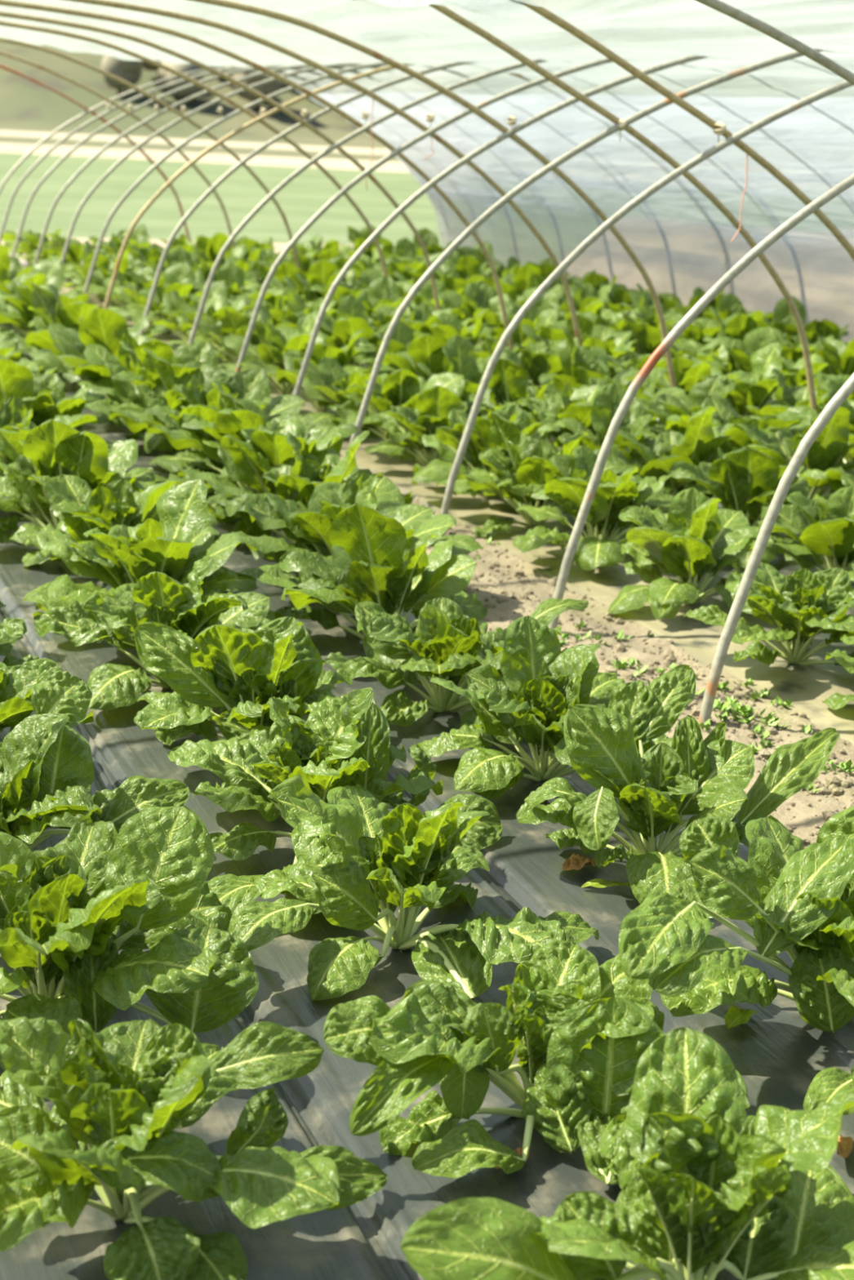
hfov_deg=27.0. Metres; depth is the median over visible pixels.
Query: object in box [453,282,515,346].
plant
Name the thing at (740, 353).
plant
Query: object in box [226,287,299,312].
plant
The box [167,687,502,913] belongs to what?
plant
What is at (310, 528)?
plant
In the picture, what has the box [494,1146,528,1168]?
fallen leaf
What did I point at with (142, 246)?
plant
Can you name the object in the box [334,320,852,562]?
sheet
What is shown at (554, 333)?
plant
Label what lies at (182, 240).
plant
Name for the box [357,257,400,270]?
plant
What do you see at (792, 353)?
plant
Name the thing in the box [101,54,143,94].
tree
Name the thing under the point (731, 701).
weed
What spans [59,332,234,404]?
plant
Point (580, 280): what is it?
plant
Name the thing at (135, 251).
plant
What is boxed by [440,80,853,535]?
hoop
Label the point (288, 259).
plant
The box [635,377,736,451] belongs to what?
plant
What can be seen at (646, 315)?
plant
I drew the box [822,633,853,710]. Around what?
plant
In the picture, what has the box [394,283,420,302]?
plant
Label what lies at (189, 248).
plant
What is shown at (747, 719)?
weed
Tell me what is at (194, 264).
plant
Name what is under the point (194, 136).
hoop
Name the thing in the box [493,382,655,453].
plant
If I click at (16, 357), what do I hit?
plant
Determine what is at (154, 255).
plant
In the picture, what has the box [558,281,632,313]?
plant
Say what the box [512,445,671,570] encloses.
plant
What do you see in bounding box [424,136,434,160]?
twine
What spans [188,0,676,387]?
hoop
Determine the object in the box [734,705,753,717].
weed
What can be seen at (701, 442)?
plant
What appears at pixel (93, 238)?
plant
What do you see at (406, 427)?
plant
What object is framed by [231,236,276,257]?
plant
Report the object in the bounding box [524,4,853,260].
hoop
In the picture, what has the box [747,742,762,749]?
weed
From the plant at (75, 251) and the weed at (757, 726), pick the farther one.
the plant at (75, 251)
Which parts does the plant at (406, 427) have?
stem, stem, stem, stem, stem, stem, stem, stem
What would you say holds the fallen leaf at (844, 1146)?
on the sheet at (777, 1055)
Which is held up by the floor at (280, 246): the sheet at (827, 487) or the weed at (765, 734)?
the sheet at (827, 487)
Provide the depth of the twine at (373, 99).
10.05 m
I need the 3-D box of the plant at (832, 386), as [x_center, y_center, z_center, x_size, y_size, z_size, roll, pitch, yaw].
[2.139,-1.025,8.831,0.946,0.502,0.773,7,16,12]
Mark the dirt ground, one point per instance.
(24, 103)
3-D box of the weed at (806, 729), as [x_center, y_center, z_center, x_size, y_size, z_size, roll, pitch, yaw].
[1.084,0.251,5.059,0.032,0.027,0.048,2,16,-3]
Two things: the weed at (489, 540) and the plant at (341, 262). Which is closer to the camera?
the weed at (489, 540)
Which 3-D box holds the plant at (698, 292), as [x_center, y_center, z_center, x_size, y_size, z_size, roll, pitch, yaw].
[2.167,-2.623,14.376,0.772,0.509,0.743,7,16,13]
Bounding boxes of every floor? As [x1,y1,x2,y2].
[0,127,399,161]
[0,142,410,173]
[0,236,353,258]
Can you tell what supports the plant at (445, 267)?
on the sheet
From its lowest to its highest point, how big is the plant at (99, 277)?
0.494 m
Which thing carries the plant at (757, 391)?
on the sheet at (827, 487)
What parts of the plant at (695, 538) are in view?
stem, stem, stem, stem, stem, stem, stem, stem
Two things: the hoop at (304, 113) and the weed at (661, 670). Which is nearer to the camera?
the weed at (661, 670)
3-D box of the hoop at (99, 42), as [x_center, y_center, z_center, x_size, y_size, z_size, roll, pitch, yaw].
[-3.952,-3.149,12.191,8.132,2.357,0.064,-3,17,-21]
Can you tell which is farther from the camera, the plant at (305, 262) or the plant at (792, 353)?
the plant at (305, 262)
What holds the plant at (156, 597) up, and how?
on the sheet at (325, 1097)
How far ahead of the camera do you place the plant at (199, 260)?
17.66 m
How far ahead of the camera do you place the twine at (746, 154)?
7.39 m
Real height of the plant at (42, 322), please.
0.474 m
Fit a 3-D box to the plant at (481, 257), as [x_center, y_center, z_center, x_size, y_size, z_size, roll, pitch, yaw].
[0.636,-3.774,18.177,0.742,0.442,0.760,-3,17,-21]
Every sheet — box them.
[0,322,853,1196]
[0,505,853,1279]
[0,608,399,1279]
[18,258,853,746]
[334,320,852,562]
[335,319,847,494]
[363,363,853,615]
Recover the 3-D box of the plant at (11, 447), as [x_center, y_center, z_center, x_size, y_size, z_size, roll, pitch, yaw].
[-1.550,-0.644,7.083,0.766,0.458,0.857,12,18,29]
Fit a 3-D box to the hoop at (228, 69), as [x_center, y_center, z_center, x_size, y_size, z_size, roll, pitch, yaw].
[-1.818,-4.849,18.691,5.432,2.245,0.076,-3,17,-21]
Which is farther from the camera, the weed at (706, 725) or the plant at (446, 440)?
the plant at (446, 440)
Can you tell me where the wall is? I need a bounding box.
[302,91,853,342]
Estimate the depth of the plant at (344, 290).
13.83 m
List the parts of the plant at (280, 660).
stem, stem, stem, stem, stem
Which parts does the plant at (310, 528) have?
stem, stem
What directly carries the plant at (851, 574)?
on the sheet at (784, 567)
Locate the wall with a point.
(681, 239)
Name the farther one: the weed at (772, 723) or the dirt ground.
the dirt ground
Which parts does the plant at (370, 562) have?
stem, stem, stem, stem, stem, stem, stem, stem, stem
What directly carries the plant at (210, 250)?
on the sheet at (719, 505)
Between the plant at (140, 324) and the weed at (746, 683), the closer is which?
the weed at (746, 683)
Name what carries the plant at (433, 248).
on the sheet
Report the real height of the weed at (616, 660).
0.033 m
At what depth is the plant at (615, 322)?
12.83 m
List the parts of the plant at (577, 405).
stem, stem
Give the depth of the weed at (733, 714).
5.09 m
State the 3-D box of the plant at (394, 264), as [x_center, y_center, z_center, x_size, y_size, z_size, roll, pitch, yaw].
[-0.243,-3.321,16.494,0.812,0.446,0.746,-3,17,-21]
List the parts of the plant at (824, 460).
stem, stem, stem, stem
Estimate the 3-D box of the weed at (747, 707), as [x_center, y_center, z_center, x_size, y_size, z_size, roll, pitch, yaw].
[0.942,0.199,5.213,0.030,0.027,0.069,-1,16,-12]
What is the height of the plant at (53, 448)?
0.525 m
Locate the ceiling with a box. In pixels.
[0,0,853,97]
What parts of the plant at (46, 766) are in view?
stem, stem, stem, stem, stem, stem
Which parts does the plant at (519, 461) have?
stem, stem, stem, stem, stem, stem, stem, stem, stem, stem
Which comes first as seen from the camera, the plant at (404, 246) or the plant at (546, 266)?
the plant at (546, 266)
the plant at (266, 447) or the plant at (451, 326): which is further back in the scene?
the plant at (451, 326)
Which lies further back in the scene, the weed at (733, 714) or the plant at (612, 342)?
the plant at (612, 342)
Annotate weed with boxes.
[485,537,493,545]
[559,632,567,639]
[559,639,567,646]
[573,619,588,629]
[573,633,583,639]
[584,630,593,639]
[592,632,602,639]
[598,639,608,645]
[608,657,626,666]
[612,629,631,640]
[613,660,627,670]
[622,656,636,667]
[636,665,647,676]
[646,632,657,637]
[658,667,666,673]
[664,662,675,670]
[694,688,705,696]
[697,719,711,730]
[712,697,719,707]
[714,711,727,719]
[715,700,724,709]
[715,700,739,713]
[716,680,732,690]
[718,703,731,712]
[724,695,736,705]
[725,698,737,707]
[729,712,741,721]
[731,701,746,713]
[732,680,750,687]
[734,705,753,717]
[735,693,758,700]
[737,715,750,724]
[737,715,753,725]
[738,711,748,717]
[745,705,755,712]
[746,678,754,684]
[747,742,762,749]
[748,687,769,697]
[749,743,759,754]
[750,723,764,733]
[751,688,768,697]
[751,728,769,738]
[758,708,777,719]
[758,713,779,726]
[758,737,779,748]
[760,718,779,729]
[769,698,780,706]
[773,695,791,708]
[775,723,789,730]
[801,723,813,733]
[804,782,820,794]
[822,760,839,773]
[835,760,851,771]
[837,760,844,767]
[838,759,853,775]
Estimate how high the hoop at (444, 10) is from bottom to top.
2.457 m
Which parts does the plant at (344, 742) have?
stem, stem, stem, stem, stem, stem, stem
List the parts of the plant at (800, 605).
stem, stem, stem, stem, stem, stem, stem, stem, stem, stem, stem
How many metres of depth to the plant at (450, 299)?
13.58 m
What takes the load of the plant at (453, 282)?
on the sheet
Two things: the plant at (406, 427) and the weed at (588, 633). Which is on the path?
the weed at (588, 633)
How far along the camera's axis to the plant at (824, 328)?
12.61 m
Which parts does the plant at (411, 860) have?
stem, stem, stem, stem, stem, stem, stem, stem, stem, stem, stem, stem, stem, stem, stem, stem, stem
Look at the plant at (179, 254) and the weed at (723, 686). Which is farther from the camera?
the plant at (179, 254)
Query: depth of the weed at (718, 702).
5.22 m
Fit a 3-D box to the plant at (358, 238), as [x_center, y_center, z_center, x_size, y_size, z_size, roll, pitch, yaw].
[-0.621,-4.265,19.488,0.832,0.535,0.904,-3,17,-21]
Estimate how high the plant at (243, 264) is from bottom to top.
0.453 m
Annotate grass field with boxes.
[0,152,442,246]
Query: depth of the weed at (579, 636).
5.87 m
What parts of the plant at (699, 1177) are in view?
stem, stem, stem, stem, stem, stem, stem, stem, stem, stem, stem, stem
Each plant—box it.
[0,244,31,279]
[0,259,64,337]
[0,264,62,290]
[0,273,59,288]
[0,284,88,337]
[0,288,35,337]
[0,329,14,359]
[0,339,21,362]
[0,346,39,374]
[0,355,57,377]
[0,358,107,431]
[0,395,115,465]
[0,419,155,546]
[0,428,170,531]
[0,600,6,608]
[0,617,38,732]
[0,657,93,733]
[0,671,189,849]
[0,805,258,1071]
[0,1016,387,1279]
[2,228,77,259]
[2,229,53,264]
[4,350,64,386]
[7,245,22,268]
[7,281,131,371]
[15,233,79,266]
[17,473,226,582]
[18,294,127,359]
[19,313,168,380]
[22,478,257,612]
[28,306,159,403]
[32,555,275,713]
[33,235,109,281]
[43,232,115,285]
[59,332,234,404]
[62,246,143,301]
[63,240,137,293]
[71,249,134,306]
[73,266,163,308]
[77,340,228,435]
[83,230,151,253]
[84,347,232,453]
[94,223,150,255]
[104,235,151,258]
[107,271,194,324]
[109,368,306,493]
[124,262,202,333]
[124,280,242,342]
[126,243,195,267]
[133,247,198,272]
[133,616,353,746]
[146,380,323,495]
[151,246,201,273]
[155,259,201,296]
[159,233,195,248]
[160,244,195,253]
[166,296,244,351]
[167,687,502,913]
[168,417,382,544]
[187,311,263,363]
[190,235,243,263]
[190,262,269,295]
[192,231,262,270]
[194,262,268,304]
[204,431,412,548]
[208,308,297,371]
[216,248,260,272]
[223,305,374,395]
[225,471,484,564]
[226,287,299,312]
[228,775,599,999]
[231,235,248,257]
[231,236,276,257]
[235,502,488,666]
[237,328,371,411]
[239,296,312,327]
[242,260,284,279]
[244,262,306,288]
[248,243,297,266]
[268,258,355,302]
[268,262,308,306]
[271,276,338,328]
[272,250,319,266]
[279,234,323,262]
[289,311,383,338]
[292,248,331,279]
[297,239,339,262]
[297,355,387,439]
[306,254,351,279]
[306,257,389,282]
[309,280,368,321]
[316,248,355,261]
[320,294,391,371]
[321,596,588,727]
[323,940,750,1186]
[328,367,482,453]
[337,275,412,321]
[340,225,381,259]
[353,320,414,375]
[355,243,384,271]
[355,268,413,291]
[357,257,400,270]
[364,385,490,472]
[368,333,484,385]
[370,236,395,263]
[371,302,416,328]
[373,255,423,282]
[382,237,431,265]
[393,251,450,292]
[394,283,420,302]
[395,278,446,309]
[400,253,437,266]
[400,297,493,342]
[400,1026,853,1279]
[411,404,559,497]
[413,227,439,257]
[413,307,488,346]
[416,334,532,412]
[418,615,672,798]
[421,290,472,327]
[425,241,453,255]
[433,261,483,296]
[435,411,617,540]
[441,249,474,273]
[445,254,498,281]
[445,280,485,301]
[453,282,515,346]
[455,241,495,259]
[460,357,574,417]
[465,262,520,287]
[465,336,548,361]
[476,248,506,276]
[477,305,558,346]
[482,337,579,395]
[483,256,519,278]
[488,262,558,296]
[492,281,565,315]
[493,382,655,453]
[504,320,616,379]
[510,290,564,316]
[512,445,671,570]
[515,664,839,903]
[524,257,578,303]
[529,271,574,310]
[532,325,649,395]
[535,312,665,363]
[547,300,613,321]
[553,269,595,304]
[554,382,662,475]
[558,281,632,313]
[562,271,627,301]
[570,368,684,439]
[578,309,668,341]
[589,299,653,340]
[590,346,666,374]
[593,405,735,513]
[600,281,648,309]
[607,487,773,620]
[612,283,692,331]
[618,805,853,1033]
[619,310,682,360]
[628,288,688,315]
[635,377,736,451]
[639,353,746,395]
[644,447,809,568]
[657,311,738,346]
[670,286,724,345]
[670,336,731,362]
[677,395,817,453]
[681,306,791,347]
[683,560,853,666]
[695,342,796,417]
[697,326,788,383]
[701,293,773,324]
[714,406,853,500]
[715,296,848,344]
[728,353,827,405]
[746,368,847,459]
[757,486,853,586]
[771,328,833,364]
[771,1065,853,1279]
[788,318,849,344]
[788,336,853,379]
[811,473,853,500]
[814,373,853,406]
[816,377,853,465]
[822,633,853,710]
[844,543,853,580]
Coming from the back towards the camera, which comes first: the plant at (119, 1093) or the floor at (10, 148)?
the floor at (10, 148)
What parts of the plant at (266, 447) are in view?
stem, stem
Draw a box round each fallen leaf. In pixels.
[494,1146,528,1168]
[562,853,595,871]
[581,878,630,888]
[724,1005,756,1028]
[836,1135,853,1157]
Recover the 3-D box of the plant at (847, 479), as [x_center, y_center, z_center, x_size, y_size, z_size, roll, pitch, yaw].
[1.995,-0.584,7.520,0.709,0.397,0.756,1,16,-8]
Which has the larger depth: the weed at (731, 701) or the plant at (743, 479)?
the plant at (743, 479)
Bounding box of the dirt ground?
[0,41,382,145]
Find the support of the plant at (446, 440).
on the sheet at (784, 567)
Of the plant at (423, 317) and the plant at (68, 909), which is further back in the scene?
the plant at (423, 317)
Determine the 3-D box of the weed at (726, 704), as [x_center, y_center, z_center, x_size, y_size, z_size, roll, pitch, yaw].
[0.869,0.192,5.190,0.074,0.040,0.056,-10,20,-37]
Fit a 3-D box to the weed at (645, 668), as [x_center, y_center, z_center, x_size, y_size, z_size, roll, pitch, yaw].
[0.661,0.097,5.494,0.030,0.028,0.064,8,17,17]
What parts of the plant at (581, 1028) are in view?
stem, stem, stem, stem, stem, stem, stem, stem, stem, stem, stem, stem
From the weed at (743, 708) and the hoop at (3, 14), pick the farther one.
the hoop at (3, 14)
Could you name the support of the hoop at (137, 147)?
on the floor at (280, 246)
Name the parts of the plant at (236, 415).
stem, stem, stem, stem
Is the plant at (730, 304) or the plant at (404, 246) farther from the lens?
the plant at (404, 246)
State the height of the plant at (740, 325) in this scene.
0.513 m
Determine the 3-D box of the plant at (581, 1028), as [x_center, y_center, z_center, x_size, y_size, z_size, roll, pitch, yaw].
[0.162,0.697,2.917,0.682,0.306,0.458,-2,17,-17]
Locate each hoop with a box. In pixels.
[0,0,513,351]
[0,11,440,310]
[0,20,387,276]
[0,37,300,269]
[0,51,235,248]
[0,64,191,241]
[0,66,318,244]
[0,67,287,193]
[12,65,355,257]
[33,64,395,266]
[60,62,389,265]
[65,0,582,346]
[83,62,468,293]
[103,63,555,309]
[139,62,478,333]
[187,58,547,344]
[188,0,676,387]
[235,57,613,372]
[293,55,707,395]
[349,48,823,444]
[428,4,817,421]
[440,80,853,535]
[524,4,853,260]
[547,173,853,629]
[694,0,853,84]
[697,372,853,727]
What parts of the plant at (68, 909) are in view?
stem, stem, stem, stem, stem, stem, stem, stem, stem, stem, stem, stem, stem, stem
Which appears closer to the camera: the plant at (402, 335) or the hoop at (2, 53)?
the plant at (402, 335)
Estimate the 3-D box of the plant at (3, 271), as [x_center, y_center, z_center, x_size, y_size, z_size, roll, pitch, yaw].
[-3.266,-2.697,13.661,0.869,0.490,0.798,-3,17,-21]
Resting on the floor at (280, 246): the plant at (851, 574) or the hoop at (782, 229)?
the hoop at (782, 229)
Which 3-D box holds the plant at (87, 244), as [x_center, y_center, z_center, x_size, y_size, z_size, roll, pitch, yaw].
[-2.959,-3.340,15.979,0.730,0.462,0.741,-3,17,-21]
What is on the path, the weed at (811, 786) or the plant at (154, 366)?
the weed at (811, 786)
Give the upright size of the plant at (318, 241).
0.448 m
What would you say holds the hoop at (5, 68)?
on the floor at (280, 246)
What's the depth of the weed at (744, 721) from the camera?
5.10 m
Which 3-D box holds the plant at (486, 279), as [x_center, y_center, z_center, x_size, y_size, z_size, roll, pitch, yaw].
[0.599,-3.254,16.329,0.858,0.474,0.770,-9,20,-36]
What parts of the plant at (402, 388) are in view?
stem, stem, stem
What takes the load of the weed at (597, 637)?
on the path
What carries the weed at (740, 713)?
on the path
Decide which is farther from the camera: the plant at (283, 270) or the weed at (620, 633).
the plant at (283, 270)
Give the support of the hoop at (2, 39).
on the floor at (280, 246)
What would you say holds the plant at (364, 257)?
on the sheet
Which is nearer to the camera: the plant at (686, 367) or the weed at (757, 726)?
the weed at (757, 726)
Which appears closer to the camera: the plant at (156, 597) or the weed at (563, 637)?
the plant at (156, 597)
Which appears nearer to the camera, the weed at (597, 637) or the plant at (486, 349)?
the weed at (597, 637)
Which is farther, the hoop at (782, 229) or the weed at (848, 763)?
the hoop at (782, 229)
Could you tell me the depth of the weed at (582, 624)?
6.01 m
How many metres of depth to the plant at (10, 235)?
18.64 m
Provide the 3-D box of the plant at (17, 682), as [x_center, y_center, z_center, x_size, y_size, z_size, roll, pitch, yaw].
[-1.145,0.174,4.281,0.673,0.417,0.575,0,16,-11]
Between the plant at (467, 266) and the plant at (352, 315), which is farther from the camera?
the plant at (467, 266)
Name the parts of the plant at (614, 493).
stem, stem, stem, stem, stem, stem, stem, stem, stem, stem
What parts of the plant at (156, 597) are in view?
stem, stem, stem, stem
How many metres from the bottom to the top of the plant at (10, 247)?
0.514 m
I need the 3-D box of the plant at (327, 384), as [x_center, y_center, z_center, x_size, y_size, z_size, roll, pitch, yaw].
[-0.388,-1.317,9.577,0.777,0.373,0.836,-3,17,-21]
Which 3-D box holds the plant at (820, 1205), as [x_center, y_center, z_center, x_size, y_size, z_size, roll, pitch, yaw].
[0.902,0.738,2.796,0.829,0.356,0.685,4,16,4]
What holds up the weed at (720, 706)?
on the path
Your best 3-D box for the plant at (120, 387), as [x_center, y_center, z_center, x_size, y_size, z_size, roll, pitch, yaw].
[-1.312,-1.266,9.057,0.823,0.493,0.880,-3,17,-21]
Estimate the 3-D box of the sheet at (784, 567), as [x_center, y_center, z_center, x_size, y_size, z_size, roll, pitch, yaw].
[-0.386,-1.644,11.478,0.744,0.066,18.400,-3,17,-21]
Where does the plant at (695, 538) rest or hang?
on the sheet at (806, 686)
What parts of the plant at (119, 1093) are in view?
stem, stem, stem, stem, stem, stem, stem, stem, stem, stem, stem, stem, stem, stem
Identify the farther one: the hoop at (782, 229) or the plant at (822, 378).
the plant at (822, 378)
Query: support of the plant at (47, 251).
on the sheet at (806, 686)
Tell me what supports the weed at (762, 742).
on the path
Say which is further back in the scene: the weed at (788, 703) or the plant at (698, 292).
the plant at (698, 292)
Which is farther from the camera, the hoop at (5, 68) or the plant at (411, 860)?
the hoop at (5, 68)
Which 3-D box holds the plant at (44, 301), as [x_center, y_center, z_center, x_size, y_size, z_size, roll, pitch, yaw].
[-2.135,-1.909,10.953,0.918,0.590,0.972,-11,21,-40]
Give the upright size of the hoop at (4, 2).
2.357 m
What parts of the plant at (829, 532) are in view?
stem, stem, stem, stem, stem, stem, stem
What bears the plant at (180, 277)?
on the sheet at (806, 686)
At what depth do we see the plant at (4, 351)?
9.06 m
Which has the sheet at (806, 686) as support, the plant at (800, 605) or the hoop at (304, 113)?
the plant at (800, 605)
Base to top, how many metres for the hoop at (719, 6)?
2.357 m
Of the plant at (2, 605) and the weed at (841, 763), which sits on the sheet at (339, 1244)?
the plant at (2, 605)
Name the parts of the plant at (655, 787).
stem, stem, stem, stem, stem, stem, stem, stem, stem, stem, stem, stem, stem, stem, stem, stem, stem, stem, stem, stem, stem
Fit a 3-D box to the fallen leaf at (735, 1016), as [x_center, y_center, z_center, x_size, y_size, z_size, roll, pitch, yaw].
[0.589,0.703,3.337,0.048,0.024,0.090,14,19,34]
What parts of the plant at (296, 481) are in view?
stem, stem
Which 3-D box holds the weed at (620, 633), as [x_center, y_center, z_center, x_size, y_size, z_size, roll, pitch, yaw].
[0.638,-0.019,5.885,0.055,0.039,0.072,13,19,31]
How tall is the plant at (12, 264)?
0.560 m
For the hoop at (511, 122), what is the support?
on the floor at (280, 246)
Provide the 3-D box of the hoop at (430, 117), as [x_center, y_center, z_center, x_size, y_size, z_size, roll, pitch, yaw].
[1.446,-2.408,10.806,5.426,2.242,0.125,-3,17,-21]
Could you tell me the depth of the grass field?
37.43 m
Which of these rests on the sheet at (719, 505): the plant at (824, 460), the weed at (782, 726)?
the plant at (824, 460)
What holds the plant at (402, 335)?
on the sheet at (784, 567)
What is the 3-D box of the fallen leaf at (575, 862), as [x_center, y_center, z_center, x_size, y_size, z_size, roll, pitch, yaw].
[0.345,0.498,3.993,0.090,0.031,0.062,-3,17,-21]
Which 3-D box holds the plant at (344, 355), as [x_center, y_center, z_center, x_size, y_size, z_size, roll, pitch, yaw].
[-0.584,-1.532,10.091,0.734,0.492,0.768,13,19,32]
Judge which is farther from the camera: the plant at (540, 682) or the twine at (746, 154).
the twine at (746, 154)
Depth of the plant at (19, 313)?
11.74 m
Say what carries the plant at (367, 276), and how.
on the sheet
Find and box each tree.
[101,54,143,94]
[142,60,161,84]
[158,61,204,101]
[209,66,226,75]
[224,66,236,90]
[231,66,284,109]
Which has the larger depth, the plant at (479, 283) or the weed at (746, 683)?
the plant at (479, 283)
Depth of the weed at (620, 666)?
5.55 m
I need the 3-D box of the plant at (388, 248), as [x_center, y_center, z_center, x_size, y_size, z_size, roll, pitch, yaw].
[-0.524,-4.043,18.862,0.743,0.478,0.721,-1,17,-14]
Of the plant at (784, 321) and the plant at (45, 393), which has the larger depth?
the plant at (784, 321)
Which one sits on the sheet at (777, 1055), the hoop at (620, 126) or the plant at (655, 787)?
the plant at (655, 787)
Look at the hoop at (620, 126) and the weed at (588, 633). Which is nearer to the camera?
the weed at (588, 633)
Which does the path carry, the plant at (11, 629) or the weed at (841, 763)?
the weed at (841, 763)
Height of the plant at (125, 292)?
0.412 m
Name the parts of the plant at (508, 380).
stem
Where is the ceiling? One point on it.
(645, 33)
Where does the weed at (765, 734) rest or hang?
on the path
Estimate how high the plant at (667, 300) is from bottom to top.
0.384 m
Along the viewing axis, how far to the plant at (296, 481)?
6.71 m
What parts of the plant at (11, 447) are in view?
stem, stem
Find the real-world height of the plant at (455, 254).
0.482 m
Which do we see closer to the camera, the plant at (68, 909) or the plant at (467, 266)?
the plant at (68, 909)
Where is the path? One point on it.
(805, 820)
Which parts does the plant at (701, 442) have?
stem, stem, stem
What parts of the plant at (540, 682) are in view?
stem, stem, stem, stem, stem, stem, stem, stem, stem, stem, stem, stem, stem, stem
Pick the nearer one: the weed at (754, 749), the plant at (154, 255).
the weed at (754, 749)
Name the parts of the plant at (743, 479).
stem, stem, stem, stem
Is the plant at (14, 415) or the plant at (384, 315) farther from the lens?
the plant at (384, 315)
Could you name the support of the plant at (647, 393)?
on the sheet at (719, 505)
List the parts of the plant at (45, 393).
stem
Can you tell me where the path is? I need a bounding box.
[339,456,853,848]
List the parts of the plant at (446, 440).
stem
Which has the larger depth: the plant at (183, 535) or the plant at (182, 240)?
the plant at (182, 240)
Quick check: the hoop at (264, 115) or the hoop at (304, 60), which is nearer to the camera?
the hoop at (304, 60)
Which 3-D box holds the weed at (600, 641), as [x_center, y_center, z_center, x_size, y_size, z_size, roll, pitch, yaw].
[0.578,0.009,5.816,0.041,0.023,0.027,6,16,11]
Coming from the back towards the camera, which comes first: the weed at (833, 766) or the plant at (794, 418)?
the plant at (794, 418)
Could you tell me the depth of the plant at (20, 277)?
13.42 m
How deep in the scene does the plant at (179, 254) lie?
15.87 m
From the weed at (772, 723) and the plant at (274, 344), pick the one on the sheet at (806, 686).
the plant at (274, 344)
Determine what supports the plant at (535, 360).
on the sheet
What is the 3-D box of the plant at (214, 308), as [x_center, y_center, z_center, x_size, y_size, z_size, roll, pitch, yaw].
[-1.478,-2.177,12.348,0.710,0.416,0.732,11,18,26]
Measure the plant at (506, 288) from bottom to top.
0.459 m
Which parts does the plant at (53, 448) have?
stem, stem, stem, stem, stem, stem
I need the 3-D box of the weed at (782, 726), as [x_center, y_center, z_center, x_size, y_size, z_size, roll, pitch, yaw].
[1.013,0.245,5.081,0.050,0.028,0.033,-1,17,-14]
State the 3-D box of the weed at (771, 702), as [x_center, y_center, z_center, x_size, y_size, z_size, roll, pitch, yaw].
[1.032,0.183,5.278,0.035,0.027,0.022,-7,19,-31]
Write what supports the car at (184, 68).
on the dirt ground
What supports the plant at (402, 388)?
on the sheet at (806, 686)
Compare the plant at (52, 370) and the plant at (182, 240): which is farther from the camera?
the plant at (182, 240)
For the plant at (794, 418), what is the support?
on the sheet at (719, 505)
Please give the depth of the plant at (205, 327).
11.77 m
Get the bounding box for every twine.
[365,98,373,190]
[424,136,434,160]
[730,154,747,242]
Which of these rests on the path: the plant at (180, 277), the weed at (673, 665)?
the weed at (673, 665)
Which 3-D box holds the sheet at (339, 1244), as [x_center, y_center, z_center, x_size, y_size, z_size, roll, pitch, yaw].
[-3.492,-1.395,10.053,0.744,0.067,18.800,-3,17,-21]
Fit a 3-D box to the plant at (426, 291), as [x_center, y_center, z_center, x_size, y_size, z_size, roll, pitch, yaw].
[-0.016,-2.652,14.184,0.717,0.439,0.688,3,16,-1]
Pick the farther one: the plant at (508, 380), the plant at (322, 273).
the plant at (322, 273)
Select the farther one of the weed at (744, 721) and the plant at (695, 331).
the plant at (695, 331)
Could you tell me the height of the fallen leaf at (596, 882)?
0.019 m
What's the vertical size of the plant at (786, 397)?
0.484 m
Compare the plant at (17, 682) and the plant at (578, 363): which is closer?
the plant at (17, 682)
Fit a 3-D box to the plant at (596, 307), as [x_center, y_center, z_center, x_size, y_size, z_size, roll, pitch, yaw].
[1.149,-2.341,13.315,0.611,0.438,0.725,-3,17,-21]
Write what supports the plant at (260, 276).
on the sheet
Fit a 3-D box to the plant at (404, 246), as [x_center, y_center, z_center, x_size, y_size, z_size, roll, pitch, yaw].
[-0.179,-3.878,18.314,0.750,0.491,0.882,-3,17,-21]
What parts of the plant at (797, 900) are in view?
stem, stem, stem, stem, stem, stem, stem, stem, stem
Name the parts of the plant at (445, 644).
stem, stem, stem, stem, stem, stem, stem, stem, stem, stem, stem, stem, stem, stem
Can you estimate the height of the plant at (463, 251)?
0.475 m
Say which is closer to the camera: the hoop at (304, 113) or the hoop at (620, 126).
the hoop at (620, 126)
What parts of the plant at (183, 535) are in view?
stem, stem, stem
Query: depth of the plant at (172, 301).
12.83 m
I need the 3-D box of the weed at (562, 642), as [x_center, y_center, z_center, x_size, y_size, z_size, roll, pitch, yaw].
[0.433,0.005,5.794,0.056,0.030,0.060,2,16,-4]
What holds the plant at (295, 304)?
on the sheet at (784, 567)
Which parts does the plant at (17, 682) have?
stem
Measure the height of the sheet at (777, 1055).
0.066 m
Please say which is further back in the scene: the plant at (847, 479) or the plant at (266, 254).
the plant at (266, 254)
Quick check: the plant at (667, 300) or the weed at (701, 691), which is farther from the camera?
the plant at (667, 300)
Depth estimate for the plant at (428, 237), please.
19.77 m
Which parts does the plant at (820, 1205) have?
stem, stem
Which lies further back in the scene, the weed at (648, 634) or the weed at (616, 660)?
the weed at (648, 634)
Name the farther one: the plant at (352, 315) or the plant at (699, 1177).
the plant at (352, 315)
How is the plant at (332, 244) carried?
on the sheet
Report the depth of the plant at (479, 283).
14.98 m

